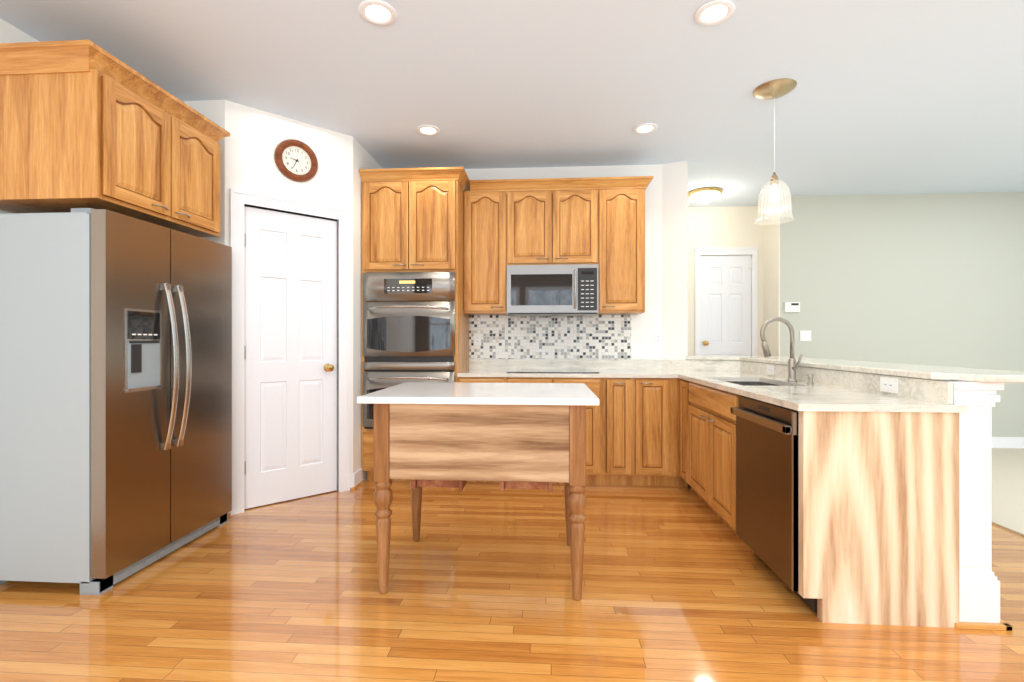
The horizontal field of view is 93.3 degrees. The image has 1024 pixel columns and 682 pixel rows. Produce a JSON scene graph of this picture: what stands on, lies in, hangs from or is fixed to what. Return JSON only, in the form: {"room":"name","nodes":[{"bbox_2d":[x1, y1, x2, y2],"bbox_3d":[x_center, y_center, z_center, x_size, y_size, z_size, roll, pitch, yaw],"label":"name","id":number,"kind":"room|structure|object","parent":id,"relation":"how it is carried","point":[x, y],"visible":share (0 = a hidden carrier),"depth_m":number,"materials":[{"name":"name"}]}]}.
{"room":"kitchen","nodes":[
{"label":"kitchen","id":0,"kind":"room"},
{"bbox_2d":[0,479,1023,681],"bbox_3d":[1.980,1.126,1.372,9.470,0.220,9.240,0,0,4],"label":"floor","id":1,"kind":"structure","parent":0,"point":[683,584],"depth_m":2.12,"materials":[{"name":"brown wood"}]},
{"bbox_2d":[0,208,231,594],"bbox_3d":[-2.154,0.276,2.704,0.774,1.800,0.910,0,0,4],"label":"refrigerator","id":2,"kind":"object","parent":1,"relation":"on","point":[115,397],"visible":1,"depth_m":2.26,"materials":[{"name":"grey paint"}]},
{"bbox_2d":[359,167,469,480],"bbox_3d":[-0.800,-0.115,4.257,0.864,2.581,0.666,0,0,4],"label":"tall cabinet","id":3,"kind":"object","parent":1,"relation":"on","point":[412,219],"visible":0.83,"depth_m":3.97,"materials":[{"name":"brown wood"}]},
{"bbox_2d":[363,272,454,428],"bbox_3d":[-0.850,0.082,3.935,0.766,1.288,0.098,0,0,4],"label":"double oven","id":4,"kind":"object","parent":3,"relation":"in","point":[411,341],"visible":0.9,"depth_m":3.95,"materials":[{"name":"silver metal"}]},
{"bbox_2d":[357,382,598,600],"bbox_3d":[-0.133,0.714,2.524,1.080,0.925,0.780,0,0,4],"label":"island table","id":5,"kind":"object","parent":1,"relation":"on","point":[506,435],"visible":1,"depth_m":2.21,"materials":[{"name":"brown wood"}]},
{"bbox_2d":[458,377,513,482],"bbox_3d":[-0.192,0.735,4.237,0.463,0.884,0.628,0,0,4],"label":"base cabinet","id":6,"kind":"object","parent":1,"relation":"on","point":[460,379],"depth_m":3.93,"materials":[{"name":"brown wood"}]},
{"bbox_2d":[514,377,605,484],"bbox_3d":[0.335,0.735,4.202,0.869,0.884,0.628,0,0,4],"label":"base cabinet","id":7,"kind":"object","parent":1,"relation":"on","point":[595,415],"depth_m":3.88,"materials":[{"name":"brown wood"}]},
{"bbox_2d":[606,378,621,484],"bbox_3d":[0.892,0.735,4.164,0.328,0.884,0.628,0,0,4],"label":"base cabinet","id":8,"kind":"object","parent":1,"relation":"on","point":[613,386],"depth_m":3.86,"materials":[{"name":"brown wood"}]},
{"bbox_2d":[622,378,669,485],"bbox_3d":[1.151,0.735,4.117,0.458,0.884,0.688,0,0,4],"label":"base cabinet","id":9,"kind":"object","parent":1,"relation":"on","point":[660,432],"depth_m":3.84,"materials":[{"name":"brown wood"}]},
{"bbox_2d":[457,359,676,377],"bbox_3d":[0.445,0.231,4.190,1.740,0.122,0.636,0,0,4],"label":"countertop","id":10,"kind":"structure","parent":9,"relation":"on","point":[607,368],"depth_m":4.44,"materials":[{"name":"stone"}]},
{"bbox_2d":[506,369,598,372],"bbox_3d":[0.349,0.258,4.206,0.760,0.006,0.480,0,0,4],"label":"cooktop","id":11,"kind":"object","parent":10,"relation":"in","point":[551,371],"visible":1,"depth_m":4.04,"materials":[{"name":"white glass"}]},
{"bbox_2d":[670,378,741,485],"bbox_3d":[1.590,0.735,3.676,0.711,0.884,0.334,0,0,4],"label":"base cabinet","id":12,"kind":"object","parent":1,"relation":"on","point":[686,397],"depth_m":3.65,"materials":[{"name":"brown wood"}]},
{"bbox_2d":[677,360,966,412],"bbox_3d":[1.604,0.231,3.209,0.663,0.122,2.440,0,0,4],"label":"countertop","id":13,"kind":"structure","parent":12,"relation":"on","point":[838,390],"depth_m":2.46,"materials":[{"name":"stone"}]},
{"bbox_2d":[725,381,780,385],"bbox_3d":[1.573,0.382,3.168,0.404,0.178,0.694,0,0,4],"label":"sink","id":14,"kind":"object","parent":13,"relation":"in","point":[751,383],"visible":0.06,"depth_m":3.49,"materials":[{"name":"silver metal"}]},
{"bbox_2d":[760,317,802,380],"bbox_3d":[1.739,0.052,3.124,0.234,0.418,0.136,0,0,4],"label":"faucet","id":15,"kind":"object","parent":13,"relation":"on","point":[793,365],"visible":1,"depth_m":3.15,"materials":[{"name":"silver metal"}]},
{"bbox_2d":[802,374,814,383],"bbox_3d":[1.810,0.231,2.957,0.072,0.060,0.041,0,0,4],"label":"soap dispenser","id":16,"kind":"object","parent":13,"relation":"on","point":[810,377],"visible":1,"depth_m":2.94,"materials":[{"name":"silver metal"}]},
{"bbox_2d":[690,413,754,552],"bbox_3d":[1.592,0.857,3.122,0.633,0.640,0.910,0,0,4],"label":"base cabinet","id":17,"kind":"object","parent":1,"relation":"on","point":[712,435],"depth_m":3.02,"materials":[{"name":"brown wood"}]},
{"bbox_2d":[731,396,816,612],"bbox_3d":[1.509,0.734,2.358,0.632,0.860,0.617,0,0,4],"label":"dishwasher","id":18,"kind":"object","parent":1,"relation":"on","point":[766,483],"visible":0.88,"depth_m":2.29,"materials":[{"name":"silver metal"}]},
{"bbox_2d":[798,411,958,627],"bbox_3d":[1.528,0.735,2.023,0.616,0.883,0.040,0,0,4],"label":"peninsula end panel","id":19,"kind":"object","parent":1,"relation":"on","point":[878,518],"visible":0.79,"depth_m":2.00,"materials":[{"name":"brown wood"}]},
{"bbox_2d":[930,379,1011,630],"bbox_3d":[1.929,0.672,2.067,0.215,1.008,0.200,0,0,4],"label":"pilaster","id":20,"kind":"object","parent":1,"relation":"on","point":[979,595],"visible":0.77,"depth_m":2.00,"materials":[{"name":"white wood"}]},
{"bbox_2d":[992,448,1023,535],"bbox_3d":[4.766,1.170,0.996,3.620,0.012,8.620,0,0,4],"label":"wall","id":21,"kind":"structure","parent":1,"relation":"on","point":[1007,488],"depth_m":3.79,"materials":[{"name":"beige paint"}]},
{"bbox_2d":[0,18,1023,491],"bbox_3d":[1.980,-0.224,1.372,9.470,2.800,9.240,0,0,4],"label":"wall","id":22,"kind":"structure","parent":0,"point":[916,278],"depth_m":5.30,"materials":[{"name":"white paint"}]},
{"bbox_2d":[0,39,229,236],"bbox_3d":[-2.191,-1.001,2.661,0.730,0.684,0.973,0,0,4],"label":"upper cabinet","id":23,"kind":"object","parent":22,"relation":"attached to","point":[88,123],"visible":1,"depth_m":2.25,"materials":[{"name":"brown wood"}]},
{"bbox_2d":[230,188,349,514],"bbox_3d":[-1.604,0.074,3.556,0.627,2.205,0.627,0,0,4],"label":"door frame","id":24,"kind":"structure","parent":22,"relation":"attached to","point":[239,199],"depth_m":3.41,"materials":[{"name":"white wood"}]},
{"bbox_2d":[244,206,336,508],"bbox_3d":[-1.623,0.116,3.577,0.498,2.104,0.497,0,0,4],"label":"pantry door","id":25,"kind":"structure","parent":22,"relation":"in","point":[290,356],"depth_m":3.55,"materials":[{"name":"white wood"}]},
{"bbox_2d":[274,139,317,181],"bbox_3d":[-1.574,-1.324,3.544,0.305,0.305,0.037,0,0,-41],"label":"wall clock","id":26,"kind":"object","parent":22,"relation":"attached to","point":[295,160],"visible":1,"depth_m":3.54,"materials":[{"name":"brown wood"}]},
{"bbox_2d":[464,180,515,314],"bbox_3d":[-0.192,-0.817,4.376,0.444,1.146,0.348,0,0,4],"label":"upper cabinet","id":27,"kind":"object","parent":22,"relation":"attached to","point":[489,205],"depth_m":4.20,"materials":[{"name":"brown wood"}]},
{"bbox_2d":[469,315,630,358],"bbox_3d":[0.348,-0.037,4.511,1.503,0.411,0.009,0,0,4],"label":"mosaic","id":28,"kind":"object","parent":22,"relation":"attached to","point":[564,337],"visible":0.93,"depth_m":4.51,"materials":[{"name":"tile"}]},
{"bbox_2d":[474,333,480,345],"bbox_3d":[-0.325,-0.014,4.547,0.072,0.116,0.007,0,0,4],"label":"outlet","id":29,"kind":"object","parent":28,"relation":"attached to","point":[477,339],"visible":1,"depth_m":4.54,"materials":[{"name":"white plastic"}]},
{"bbox_2d":[516,177,599,267],"bbox_3d":[0.358,-1.022,4.340,0.790,0.736,0.348,0,0,4],"label":"upper cabinet","id":30,"kind":"object","parent":22,"relation":"attached to","point":[558,219],"depth_m":4.16,"materials":[{"name":"brown wood"}]},
{"bbox_2d":[507,264,597,316],"bbox_3d":[0.355,-0.439,4.288,0.778,0.420,0.432,0,0,4],"label":"microwave","id":31,"kind":"object","parent":30,"relation":"attached to","point":[552,290],"visible":1,"depth_m":4.12,"materials":[{"name":"silver metal"}]},
{"bbox_2d":[597,176,647,314],"bbox_3d":[0.917,-0.817,4.303,0.460,1.146,0.348,0,0,4],"label":"upper cabinet","id":32,"kind":"object","parent":22,"relation":"attached to","point":[600,221],"depth_m":4.13,"materials":[{"name":"brown wood"}]},
{"bbox_2d":[654,332,661,344],"bbox_3d":[1.343,-0.024,4.447,0.072,0.116,0.007,0,0,4],"label":"outlet","id":33,"kind":"object","parent":22,"relation":"attached to","point":[657,338],"visible":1,"depth_m":4.44,"materials":[{"name":"white plastic"}]},
{"bbox_2d":[700,255,751,355],"bbox_3d":[2.583,-0.014,5.836,0.604,2.042,0.105,0,0,4],"label":"hall door","id":34,"kind":"structure","parent":22,"relation":"in","point":[725,305],"depth_m":5.85,"materials":[{"name":"white wood"}]},
{"bbox_2d":[694,247,758,355],"bbox_3d":[2.582,0.024,5.830,0.750,2.295,0.022,0,0,4],"label":"door frame","id":35,"kind":"structure","parent":22,"relation":"attached to","point":[752,251],"depth_m":5.83,"materials":[{"name":"white wood"}]},
{"bbox_2d":[767,365,774,374],"bbox_3d":[1.915,0.214,3.581,0.007,0.072,0.116,0,0,4],"label":"outlet","id":36,"kind":"object","parent":22,"relation":"attached to","point":[770,369],"visible":1,"depth_m":3.56,"materials":[{"name":"white plastic"}]},
{"bbox_2d":[784,302,799,311],"bbox_3d":[3.136,-0.379,5.412,0.160,0.110,0.022,0,0,4],"label":"panel","id":37,"kind":"object","parent":22,"relation":"attached to","point":[791,306],"visible":0.96,"depth_m":5.40,"materials":[{"name":"white plastic"}]},
{"bbox_2d":[800,331,810,340],"bbox_3d":[3.286,-0.059,5.408,0.120,0.116,0.011,0,0,4],"label":"light switch","id":38,"kind":"object","parent":22,"relation":"attached to","point":[805,335],"depth_m":5.41,"materials":[{"name":"white plastic"}]},
{"bbox_2d":[687,355,1023,382],"bbox_3d":[1.937,0.151,3.340,0.878,0.031,2.801,0,0,4],"label":"bar","id":39,"kind":"object","parent":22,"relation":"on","point":[948,373],"visible":1,"depth_m":2.45,"materials":[{"name":"stone"}]},
{"bbox_2d":[880,377,897,393],"bbox_3d":[1.834,0.214,2.354,0.007,0.072,0.116,0,0,4],"label":"outlet","id":40,"kind":"object","parent":22,"relation":"attached to","point":[888,384],"visible":1,"depth_m":2.35,"materials":[{"name":"white plastic"}]},
{"bbox_2d":[992,437,1023,447],"bbox_3d":[4.918,1.111,5.295,3.886,0.130,0.022,0,0,4],"label":"baseboard","id":41,"kind":"structure","parent":22,"relation":"attached to","point":[997,442],"depth_m":5.26,"materials":[{"name":"white wood"}]},
{"bbox_2d":[0,0,1023,206],"bbox_3d":[1.980,-1.654,1.372,9.470,0.060,9.240,0,0,4],"label":"ceiling","id":42,"kind":"structure","parent":0,"point":[905,97],"depth_m":2.99,"materials":[{"name":"white paint"}]},
{"bbox_2d":[358,0,396,25],"bbox_3d":[-0.663,-1.619,2.389,0.188,0.010,0.188,0,0,4],"label":"recessed light","id":43,"kind":"object","parent":42,"relation":"in","point":[379,12],"visible":1,"depth_m":2.38,"materials":[{"name":"white"}]},
{"bbox_2d":[416,125,439,135],"bbox_3d":[-0.645,-1.619,3.721,0.188,0.010,0.188,0,0,4],"label":"recessed light","id":44,"kind":"object","parent":42,"relation":"in","point":[428,130],"visible":1,"depth_m":3.72,"materials":[{"name":"white"}]},
{"bbox_2d":[633,123,657,133],"bbox_3d":[1.017,-1.619,3.691,0.188,0.010,0.188,0,0,4],"label":"recessed light","id":45,"kind":"object","parent":42,"relation":"in","point":[645,128],"visible":1,"depth_m":3.69,"materials":[{"name":"white"}]},
{"bbox_2d":[688,187,722,203],"bbox_3d":[2.104,-1.560,5.272,0.356,0.128,0.356,0,0,4],"label":"light","id":46,"kind":"object","parent":42,"relation":"attached to","point":[704,195],"visible":1,"depth_m":5.17,"materials":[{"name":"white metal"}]},
{"bbox_2d":[694,0,734,25],"bbox_3d":[1.000,-1.619,2.389,0.188,0.010,0.188,0,0,4],"label":"recessed light","id":47,"kind":"object","parent":42,"relation":"in","point":[714,12],"visible":1,"depth_m":2.38,"materials":[{"name":"white plastic"}]},
{"bbox_2d":[753,78,796,224],"bbox_3d":[1.690,-1.198,3.115,0.252,0.852,0.252,0,0,4],"label":"pendant lamp","id":48,"kind":"object","parent":42,"relation":"hanging from","point":[774,89],"visible":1,"depth_m":3.09,"materials":[{"name":"white glass"}]}
]}

